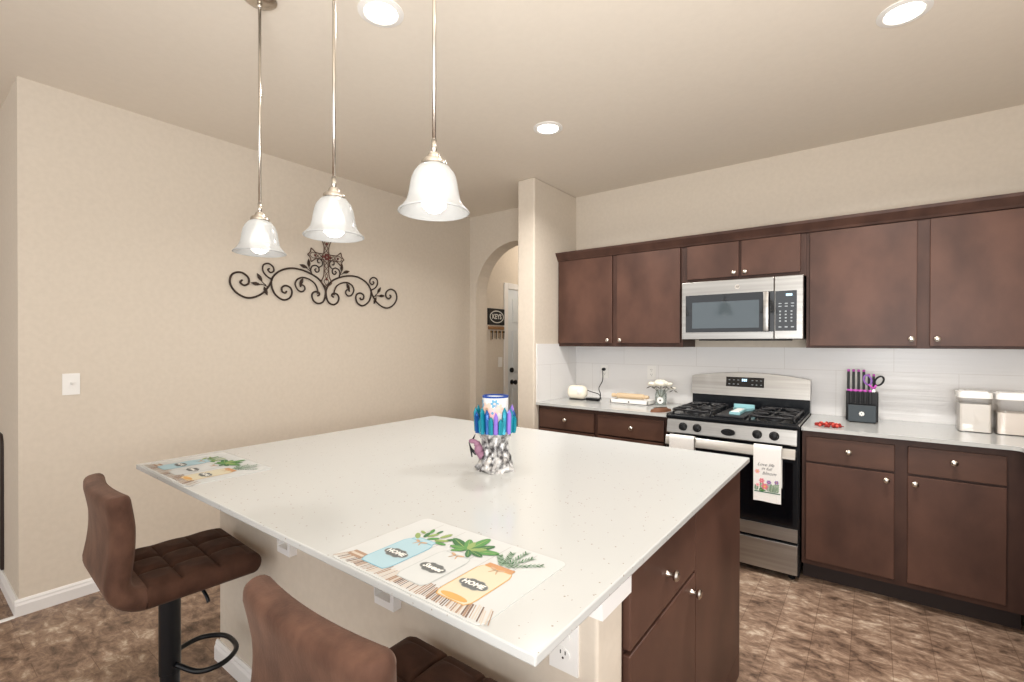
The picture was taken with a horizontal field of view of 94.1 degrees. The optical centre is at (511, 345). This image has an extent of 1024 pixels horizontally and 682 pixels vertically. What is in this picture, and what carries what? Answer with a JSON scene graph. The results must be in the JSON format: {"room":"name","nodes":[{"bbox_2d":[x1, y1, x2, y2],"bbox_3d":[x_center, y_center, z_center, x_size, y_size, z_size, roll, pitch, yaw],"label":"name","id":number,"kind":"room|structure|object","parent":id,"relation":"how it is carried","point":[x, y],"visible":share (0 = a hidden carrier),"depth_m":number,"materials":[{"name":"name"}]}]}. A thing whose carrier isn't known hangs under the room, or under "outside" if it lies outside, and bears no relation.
{"room":"kitchen","nodes":[
{"label":"kitchen","id":0,"kind":"room"},
{"bbox_2d":[0,76,517,598],"bbox_3d":[-1.224,-0.008,5.577,1.720,2.755,6.579,0,0,37],"label":"wall","id":1,"kind":"structure","parent":0,"point":[120,229],"depth_m":2.96,"materials":[{"name":"beige paint"}]},
{"bbox_2d":[0,616,14,622],"bbox_3d":[-2.893,1.382,1.946,0.030,0.006,1.200,0,0,37],"label":"trim","id":2,"kind":"structure","parent":1,"relation":"attached to","point":[11,617],"depth_m":2.40,"materials":[{"name":"white paint"}]},
{"bbox_2d":[0,569,17,614],"bbox_3d":[-3.208,1.337,2.948,1.700,0.084,0.016,0,0,37],"label":"baseboard","id":3,"kind":"structure","parent":1,"relation":"attached to","point":[7,590],"depth_m":2.58,"materials":[{"name":"white paint"}]},
{"bbox_2d":[14,577,99,617],"bbox_3d":[-1.491,1.336,3.795,0.016,0.084,3.439,0,0,37],"label":"baseboard","id":4,"kind":"structure","parent":1,"relation":"attached to","point":[33,603],"depth_m":2.54,"materials":[{"name":"white paint"}]},
{"bbox_2d":[62,373,79,394],"bbox_3d":[-2.393,0.210,2.591,0.019,0.116,0.072,0,0,37],"label":"light switch","id":5,"kind":"object","parent":1,"relation":"attached to","point":[70,382],"visible":1,"depth_m":2.59,"materials":[{"name":"white plastic"}]},
{"bbox_2d":[229,241,397,308],"bbox_3d":[-1.472,-0.599,3.784,0.031,0.554,1.432,0,0,37],"label":"wall decoration","id":6,"kind":"object","parent":1,"relation":"attached to","point":[325,256],"visible":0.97,"depth_m":3.75,"materials":[{"name":"metal"}]},
{"bbox_2d":[324,254,329,260],"bbox_3d":[-1.465,-0.700,3.778,0.012,0.053,0.058,0,0,37],"label":"flower","id":7,"kind":"object","parent":6,"relation":"on","point":[326,255],"depth_m":3.78,"materials":[{"name":"red paint"}]},
{"bbox_2d":[488,326,503,329],"bbox_3d":[-0.171,-0.201,5.510,0.039,0.039,0.285,0,0,37],"label":"key rack","id":8,"kind":"object","parent":1,"relation":"attached to","point":[489,327],"visible":1,"depth_m":5.50,"materials":[{"name":"brown wood"}]},
{"bbox_2d":[487,308,504,324],"bbox_3d":[-0.180,-0.330,5.516,0.016,0.188,0.304,0,0,37],"label":"wall sign","id":9,"kind":"object","parent":1,"relation":"attached to","point":[494,316],"visible":1,"depth_m":5.49,"materials":[{"name":"black wood"}]},
{"bbox_2d":[498,357,501,366],"bbox_3d":[-0.136,0.193,5.585,0.009,0.116,0.072,0,0,37],"label":"light switch","id":10,"kind":"object","parent":1,"relation":"attached to","point":[499,358],"visible":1,"depth_m":5.58,"materials":[{"name":"white plastic"}]},
{"bbox_2d":[504,282,517,426],"bbox_3d":[0.242,0.312,6.024,0.083,2.115,1.030,0,0,37],"label":"door","id":11,"kind":"structure","parent":1,"relation":"in","point":[510,296],"depth_m":5.75,"materials":[{"name":"white paint"}]},
{"bbox_2d":[470,208,517,420],"bbox_3d":[0.036,-0.002,4.901,1.106,2.755,0.175,0,0,37],"label":"wall","id":12,"kind":"structure","parent":0,"point":[492,235],"depth_m":5.12,"materials":[{"name":"beige paint"}]},
{"bbox_2d":[0,0,1023,217],"bbox_3d":[-0.409,-1.397,2.185,9.700,0.060,11.000,0,0,37],"label":"ceiling","id":13,"kind":"structure","parent":0,"point":[639,91],"depth_m":2.43,"materials":[{"name":"beige paint"}]},
{"bbox_2d":[232,0,286,257],"bbox_3d":[-0.991,-0.864,1.875,0.192,1.006,0.192,0,0,37],"label":"pendant light","id":14,"kind":"object","parent":13,"relation":"hanging from","point":[259,237],"visible":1,"depth_m":1.86,"materials":[{"name":"white glass"}]},
{"bbox_2d":[302,0,363,242],"bbox_3d":[-0.585,-0.860,1.568,0.192,1.009,0.192,0,0,37],"label":"pendant light","id":15,"kind":"object","parent":13,"relation":"hanging from","point":[333,220],"visible":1,"depth_m":1.55,"materials":[{"name":"white glass"}]},
{"bbox_2d":[357,0,403,27],"bbox_3d":[-0.537,-1.362,1.954,0.184,0.008,0.184,0,0,37],"label":"recessed light","id":16,"kind":"object","parent":13,"relation":"in","point":[380,13],"visible":1,"depth_m":1.95,"materials":[{"name":"white plastic"}]},
{"bbox_2d":[364,2,396,23],"bbox_3d":[-0.537,-1.361,1.954,0.132,0.004,0.132,0,0,37],"label":"diffuser","id":17,"kind":"object","parent":16,"relation":"attached to","point":[374,12],"depth_m":1.95,"materials":[{"name":"white plastic"}]},
{"bbox_2d":[397,0,469,220],"bbox_3d":[-0.209,-0.859,1.284,0.192,1.006,0.192,0,0,37],"label":"pendant light","id":18,"kind":"object","parent":13,"relation":"hanging from","point":[433,194],"visible":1,"depth_m":1.26,"materials":[{"name":"white glass"}]},
{"bbox_2d":[533,121,562,134],"bbox_3d":[0.227,-1.366,3.006,0.184,0.008,0.184,0,0,37],"label":"recessed light","id":19,"kind":"object","parent":13,"relation":"in","point":[547,127],"visible":1,"depth_m":3.00,"materials":[{"name":"white plastic"}]},
{"bbox_2d":[538,124,557,132],"bbox_3d":[0.227,-1.365,3.006,0.132,0.004,0.132,0,0,37],"label":"diffuser","id":20,"kind":"object","parent":19,"relation":"attached to","point":[542,128],"depth_m":3.00,"materials":[{"name":"white"}]},
{"bbox_2d":[876,0,933,27],"bbox_3d":[1.601,-1.358,1.949,0.184,0.008,0.184,0,0,37],"label":"recessed light","id":21,"kind":"object","parent":13,"relation":"in","point":[902,12],"visible":1,"depth_m":1.94,"materials":[{"name":"white plastic"}]},
{"bbox_2d":[884,2,924,23],"bbox_3d":[1.601,-1.357,1.949,0.132,0.004,0.132,0,0,37],"label":"diffuser","id":22,"kind":"object","parent":21,"relation":"attached to","point":[904,12],"depth_m":1.94,"materials":[{"name":"white"}]},
{"bbox_2d":[0,563,1023,681],"bbox_3d":[-0.414,1.418,2.199,9.700,0.060,11.000,0,0,37],"label":"floor","id":23,"kind":"structure","parent":0,"point":[804,628],"depth_m":2.25,"materials":[{"name":"brown tile"}]},
{"bbox_2d":[0,432,3,569],"bbox_3d":[-3.170,0.944,2.905,0.647,0.870,0.036,0,0,37],"label":"leaning board","id":24,"kind":"object","parent":23,"relation":"on","point":[1,434],"visible":1,"depth_m":2.72,"materials":[{"name":"black"}]},
{"bbox_2d":[82,473,261,681],"bbox_3d":[-1.208,0.920,1.699,0.422,0.937,0.457,0,0,40],"label":"bar stool","id":25,"kind":"object","parent":23,"relation":"on","point":[130,579],"visible":1,"depth_m":1.59,"materials":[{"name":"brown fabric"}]},
{"bbox_2d":[243,574,496,681],"bbox_3d":[-0.241,0.926,0.974,0.422,0.937,0.457,0,0,37],"label":"bar stool","id":26,"kind":"object","parent":23,"relation":"on","point":[291,642],"visible":1,"depth_m":0.81,"materials":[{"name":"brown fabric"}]},
{"bbox_2d":[214,511,630,681],"bbox_3d":[-0.179,0.942,2.049,1.884,0.894,1.294,0,0,37],"label":"wall","id":27,"kind":"structure","parent":23,"relation":"on","point":[341,598],"depth_m":1.46,"materials":[{"name":"white paint"}]},
{"bbox_2d":[277,539,296,556],"bbox_3d":[-0.875,0.624,1.667,0.110,0.258,0.200,0,0,37],"label":"bracket","id":28,"kind":"object","parent":27,"relation":"attached to","point":[288,550],"visible":0.22,"depth_m":1.71,"materials":[{"name":"white paint"}]},
{"bbox_2d":[374,587,400,611],"bbox_3d":[-0.420,0.626,1.323,0.110,0.258,0.200,0,0,37],"label":"bracket","id":29,"kind":"object","parent":27,"relation":"attached to","point":[381,598],"visible":0.22,"depth_m":1.37,"materials":[{"name":"white paint"}]},
{"bbox_2d":[136,416,749,666],"bbox_3d":[-0.244,0.485,1.965,1.925,0.019,1.616,0,0,37],"label":"countertop","id":30,"kind":"structure","parent":27,"relation":"on","point":[599,507],"depth_m":1.51,"materials":[{"name":"white stone"}]},
{"bbox_2d":[143,452,270,485],"bbox_3d":[-1.184,0.472,1.853,0.460,0.004,0.295,0,0,37],"label":"placemat","id":31,"kind":"object","parent":30,"relation":"on","point":[196,470],"visible":1,"depth_m":1.83,"materials":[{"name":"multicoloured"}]},
{"bbox_2d":[333,519,564,625],"bbox_3d":[-0.141,0.478,1.064,0.460,0.004,0.295,0,0,37],"label":"placemat","id":32,"kind":"object","parent":30,"relation":"on","point":[472,577],"visible":1,"depth_m":1.03,"materials":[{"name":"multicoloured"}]},
{"bbox_2d":[469,404,516,474],"bbox_3d":[-0.064,0.353,1.837,0.169,0.246,0.169,0,0,-35],"label":"holder","id":33,"kind":"object","parent":30,"relation":"on","point":[494,456],"visible":0.94,"depth_m":1.79,"materials":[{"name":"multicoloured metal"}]},
{"bbox_2d":[482,394,508,429],"bbox_3d":[-0.064,0.254,1.836,0.101,0.124,0.102,0,0,37],"label":"candle cup","id":34,"kind":"object","parent":33,"relation":"on","point":[494,403],"visible":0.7,"depth_m":1.79,"materials":[{"name":"white ceramic"}]},
{"bbox_2d":[549,626,578,677],"bbox_3d":[0.113,0.653,1.041,0.072,0.116,0.008,0,0,37],"label":"electrical outlet","id":35,"kind":"object","parent":27,"relation":"attached to","point":[565,657],"visible":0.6,"depth_m":1.03,"materials":[{"name":"white plastic"}]},
{"bbox_2d":[556,647,569,661],"bbox_3d":[0.111,0.673,1.039,0.033,0.029,0.002,0,0,37],"label":"socket","id":36,"kind":"object","parent":35,"relation":"attached to","point":[562,653],"depth_m":1.04,"materials":[{"name":"white plastic"}]},
{"bbox_2d":[562,635,569,642],"bbox_3d":[0.111,0.633,1.039,0.033,0.029,0.002,0,0,37],"label":"socket","id":37,"kind":"object","parent":35,"relation":"attached to","point":[567,640],"depth_m":1.03,"materials":[{"name":"white plastic"}]},
{"bbox_2d":[539,405,667,446],"bbox_3d":[0.824,0.935,3.853,1.082,0.893,0.668,0,0,37],"label":"base cabinet","id":38,"kind":"object","parent":23,"relation":"on","point":[645,429],"visible":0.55,"depth_m":3.57,"materials":[{"name":"brown wood"}]},
{"bbox_2d":[536,396,683,416],"bbox_3d":[0.828,0.478,3.854,1.084,0.020,0.658,0,0,37],"label":"countertop","id":39,"kind":"structure","parent":38,"relation":"on","point":[604,404],"depth_m":3.72,"materials":[{"name":"white stone"}]},
{"bbox_2d":[568,368,605,400],"bbox_3d":[0.646,0.332,4.160,0.300,0.266,0.294,0,0,19],"label":"toaster","id":40,"kind":"object","parent":39,"relation":"on","point":[575,392],"visible":1,"depth_m":4.07,"materials":[{"name":"beige plastic"}]},
{"bbox_2d":[610,397,654,405],"bbox_3d":[0.967,0.450,3.840,0.315,0.036,0.151,0,0,37],"label":"wooden tray","id":41,"kind":"object","parent":39,"relation":"on","point":[646,402],"visible":0.88,"depth_m":3.79,"materials":[{"name":"white wood"}]},
{"bbox_2d":[612,393,648,399],"bbox_3d":[0.951,0.409,3.852,0.315,0.045,0.045,0,0,37],"label":"rolling pin","id":42,"kind":"object","parent":41,"relation":"on","point":[618,395],"visible":1,"depth_m":3.83,"materials":[{"name":"beige wood"}]},
{"bbox_2d":[650,407,670,411],"bbox_3d":[1.062,0.454,3.400,0.180,0.033,0.085,0,0,-23],"label":"dish","id":43,"kind":"object","parent":39,"relation":"on","point":[656,409],"visible":1,"depth_m":3.37,"materials":[{"name":"brown wood"}]},
{"bbox_2d":[655,389,666,404],"bbox_3d":[1.176,0.409,3.772,0.092,0.118,0.098,0,0,37],"label":"glass jar","id":44,"kind":"object","parent":39,"relation":"on","point":[659,400],"visible":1,"depth_m":3.76,"materials":[{"name":"white"}]},
{"bbox_2d":[647,379,677,396],"bbox_3d":[1.181,0.365,3.782,0.179,0.186,0.189,0,0,-13],"label":"flower arrangement","id":45,"kind":"object","parent":44,"relation":"in","point":[658,382],"visible":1,"depth_m":3.73,"materials":[{"name":"beige plant"}]},
{"bbox_2d":[621,471,739,681],"bbox_3d":[-0.066,0.942,2.066,1.768,0.894,1.159,0,0,37],"label":"base cabinet","id":46,"kind":"object","parent":23,"relation":"on","point":[680,613],"visible":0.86,"depth_m":1.46,"materials":[{"name":"brown wood"}]},
{"bbox_2d":[665,372,811,578],"bbox_3d":[1.541,0.793,3.250,0.785,1.186,0.731,0,0,37],"label":"gas range","id":47,"kind":"object","parent":23,"relation":"on","point":[770,533],"visible":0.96,"depth_m":2.95,"materials":[{"name":"silver metal"}]},
{"bbox_2d":[669,434,695,450],"bbox_3d":[1.117,0.737,3.130,0.158,0.300,0.045,0,0,37],"label":"dish towel","id":48,"kind":"object","parent":47,"relation":"hanging from","point":[675,440],"visible":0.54,"depth_m":3.11,"materials":[{"name":"white fabric"}]},
{"bbox_2d":[666,405,809,429],"bbox_3d":[1.532,0.475,3.234,0.777,0.028,0.595,0,0,37],"label":"cooktop","id":49,"kind":"object","parent":47,"relation":"in","point":[720,417],"depth_m":3.05,"materials":[{"name":"black metal"}]},
{"bbox_2d":[729,403,754,414],"bbox_3d":[1.537,0.429,3.221,0.134,0.036,0.310,0,0,37],"label":"spoon rest","id":50,"kind":"object","parent":47,"relation":"on","point":[739,409],"visible":1,"depth_m":3.27,"materials":[{"name":"teal ceramic"}]},
{"bbox_2d":[753,443,781,504],"bbox_3d":[1.516,0.757,2.828,0.147,0.334,0.046,0,0,37],"label":"dish towel","id":51,"kind":"object","parent":47,"relation":"hanging from","point":[767,461],"visible":1,"depth_m":2.81,"materials":[{"name":"white fabric"}]},
{"bbox_2d":[802,430,1023,629],"bbox_3d":[2.252,0.943,2.774,0.915,0.893,0.668,0,0,37],"label":"base cabinet","id":52,"kind":"object","parent":23,"relation":"on","point":[940,526],"visible":1,"depth_m":2.50,"materials":[{"name":"brown wood"}]},
{"bbox_2d":[518,178,575,429],"bbox_3d":[1.258,-0.003,5.452,0.179,2.755,3.785,0,0,37],"label":"wall","id":53,"kind":"structure","parent":0,"point":[546,213],"depth_m":3.98,"materials":[{"name":"beige paint"}]},
{"bbox_2d":[576,104,1023,427],"bbox_3d":[2.046,0.009,3.414,3.555,2.755,0.130,0,0,37],"label":"wall","id":54,"kind":"structure","parent":0,"point":[982,154],"depth_m":3.25,"materials":[{"name":"beige paint"}]},
{"bbox_2d":[601,365,607,377],"bbox_3d":[0.825,0.232,4.252,0.072,0.116,0.008,0,0,37],"label":"electrical outlet","id":55,"kind":"object","parent":54,"relation":"attached to","point":[605,373],"visible":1,"depth_m":4.25,"materials":[{"name":"white plastic"}]},
{"bbox_2d":[558,248,694,346],"bbox_3d":[0.917,-0.370,3.970,1.079,0.758,0.362,0,0,37],"label":"upper cabinet","id":56,"kind":"object","parent":54,"relation":"attached to","point":[634,299],"visible":1,"depth_m":3.81,"materials":[{"name":"brown wood"}]},
{"bbox_2d":[555,192,1023,261],"bbox_3d":[1.849,-0.759,3.264,3.414,0.072,0.362,0,0,37],"label":"trim","id":57,"kind":"structure","parent":56,"relation":"attached to","point":[1011,200],"depth_m":3.00,"materials":[{"name":"brown wood"}]},
{"bbox_2d":[647,365,655,379],"bbox_3d":[1.168,0.227,3.992,0.072,0.116,0.008,0,0,37],"label":"electrical outlet","id":58,"kind":"object","parent":54,"relation":"attached to","point":[651,370],"visible":1,"depth_m":3.99,"materials":[{"name":"white plastic"}]},
{"bbox_2d":[683,233,806,282],"bbox_3d":[1.660,-0.599,3.407,0.782,0.292,0.362,0,0,37],"label":"upper cabinet","id":59,"kind":"object","parent":54,"relation":"attached to","point":[786,255],"visible":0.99,"depth_m":3.26,"materials":[{"name":"brown wood"}]},
{"bbox_2d":[682,274,806,340],"bbox_3d":[1.642,-0.242,3.377,0.757,0.416,0.430,0,0,37],"label":"microwave","id":60,"kind":"object","parent":59,"relation":"attached to","point":[763,308],"visible":0.97,"depth_m":3.21,"materials":[{"name":"silver metal"}]},
{"bbox_2d":[806,208,1023,348],"bbox_3d":[2.416,-0.361,2.836,1.111,0.758,0.362,0,0,37],"label":"upper cabinet","id":61,"kind":"object","parent":54,"relation":"attached to","point":[949,282],"visible":1,"depth_m":2.73,"materials":[{"name":"brown wood"}]},
{"bbox_2d":[955,389,992,398],"bbox_3d":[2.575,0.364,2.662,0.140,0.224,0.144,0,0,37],"label":"lid","id":62,"kind":"object","parent":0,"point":[981,394],"visible":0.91,"depth_m":2.62,"materials":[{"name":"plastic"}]},
{"bbox_2d":[956,401,991,432],"bbox_3d":[2.575,0.397,2.662,0.129,0.150,0.133,0,0,37],"label":"flour","id":63,"kind":"object","parent":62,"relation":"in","point":[970,416],"visible":1,"depth_m":2.61,"materials":[{"name":"white"}]},
{"bbox_2d":[992,391,1023,400],"bbox_3d":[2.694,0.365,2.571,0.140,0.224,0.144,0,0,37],"label":"lid","id":64,"kind":"object","parent":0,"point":[1002,395],"visible":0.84,"depth_m":2.54,"materials":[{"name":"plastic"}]},
{"bbox_2d":[993,410,1023,435],"bbox_3d":[2.694,0.417,2.572,0.129,0.112,0.133,0,0,37],"label":"sugar","id":65,"kind":"object","parent":64,"relation":"in","point":[1004,422],"visible":1,"depth_m":2.54,"materials":[{"name":"white"}]},
{"bbox_3d":[2.585,0.948,1.937,0.624,0.893,1.602,0,0,37],"label":"cabinet","id":66,"kind":"object","parent":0,"visible":0},
{"bbox_2d":[801,414,1023,452],"bbox_3d":[2.220,0.489,2.211,1.540,0.020,1.602,0,0,37],"label":"countertop","id":67,"kind":"structure","parent":66,"relation":"on","point":[884,428],"depth_m":2.62,"materials":[{"name":"white stone"}]},
{"bbox_2d":[814,421,843,427],"bbox_3d":[1.864,0.463,2.804,0.145,0.023,0.167,0,0,37],"label":"bead garland","id":68,"kind":"object","parent":67,"relation":"on","point":[826,424],"visible":1,"depth_m":2.79,"materials":[{"name":"red"}]},
{"bbox_2d":[846,391,878,422],"bbox_3d":[2.187,0.382,2.982,0.164,0.185,0.157,0,0,37],"label":"knife block","id":69,"kind":"object","parent":67,"relation":"on","point":[857,412],"visible":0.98,"depth_m":2.93,"materials":[{"name":"black plastic"}]},
{"bbox_2d":[847,369,849,390],"bbox_3d":[2.143,0.220,3.038,0.015,0.138,0.010,0,0,37],"label":"kitchen knife","id":70,"kind":"object","parent":69,"relation":"on","point":[848,370],"visible":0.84,"depth_m":3.03,"materials":[{"name":"black plastic"}]},
{"bbox_2d":[849,389,851,403],"bbox_3d":[2.118,0.318,2.982,0.014,0.092,0.010,0,0,37],"label":"kitchen knife","id":71,"kind":"object","parent":69,"relation":"in","point":[850,390],"visible":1,"depth_m":2.98,"materials":[{"name":"black plastic"}]},
{"bbox_2d":[852,369,854,390],"bbox_3d":[2.164,0.220,3.022,0.015,0.138,0.010,0,0,37],"label":"kitchen knife","id":72,"kind":"object","parent":69,"relation":"on","point":[853,370],"visible":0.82,"depth_m":3.02,"materials":[{"name":"black plastic"}]},
{"bbox_2d":[854,389,856,403],"bbox_3d":[2.137,0.318,2.967,0.014,0.092,0.010,0,0,37],"label":"kitchen knife","id":73,"kind":"object","parent":69,"relation":"in","point":[855,390],"visible":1,"depth_m":2.96,"materials":[{"name":"black plastic"}]},
{"bbox_2d":[857,369,859,390],"bbox_3d":[2.185,0.220,3.006,0.015,0.138,0.010,0,0,37],"label":"kitchen knife","id":74,"kind":"object","parent":69,"relation":"in","point":[858,370],"visible":0.86,"depth_m":3.00,"materials":[{"name":"black plastic"}]},
{"bbox_2d":[859,389,861,403],"bbox_3d":[2.157,0.318,2.953,0.014,0.092,0.010,0,0,37],"label":"kitchen knife","id":75,"kind":"object","parent":69,"relation":"in","point":[860,390],"visible":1,"depth_m":2.95,"materials":[{"name":"black plastic"}]},
{"bbox_2d":[862,370,864,391],"bbox_3d":[2.206,0.220,2.991,0.015,0.138,0.010,0,0,37],"label":"kitchen knife","id":76,"kind":"object","parent":69,"relation":"in","point":[863,371],"visible":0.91,"depth_m":2.99,"materials":[{"name":"black plastic"}]},
{"bbox_2d":[864,390,866,404],"bbox_3d":[2.176,0.318,2.938,0.014,0.092,0.010,0,0,37],"label":"kitchen knife","id":77,"kind":"object","parent":69,"relation":"in","point":[865,391],"visible":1,"depth_m":2.93,"materials":[{"name":"black plastic"}]},
{"bbox_2d":[869,390,871,404],"bbox_3d":[2.196,0.318,2.923,0.014,0.092,0.010,0,0,37],"label":"kitchen knife","id":78,"kind":"object","parent":69,"relation":"in","point":[870,391],"visible":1,"depth_m":2.92,"materials":[{"name":"black plastic"}]},
{"bbox_2d":[872,374,874,386],"bbox_3d":[2.248,0.233,2.965,0.013,0.112,0.009,0,0,37],"label":"kitchen knife","id":79,"kind":"object","parent":69,"relation":"in","point":[873,375],"visible":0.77,"depth_m":2.96,"materials":[{"name":"black plastic"}]},
{"bbox_2d":[863,374,884,391],"bbox_3d":[2.228,0.234,2.939,0.110,0.109,0.016,0,0,37],"label":"scissors","id":80,"kind":"object","parent":69,"relation":"on","point":[864,376],"visible":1,"depth_m":2.94,"materials":[{"name":"purple plastic"}]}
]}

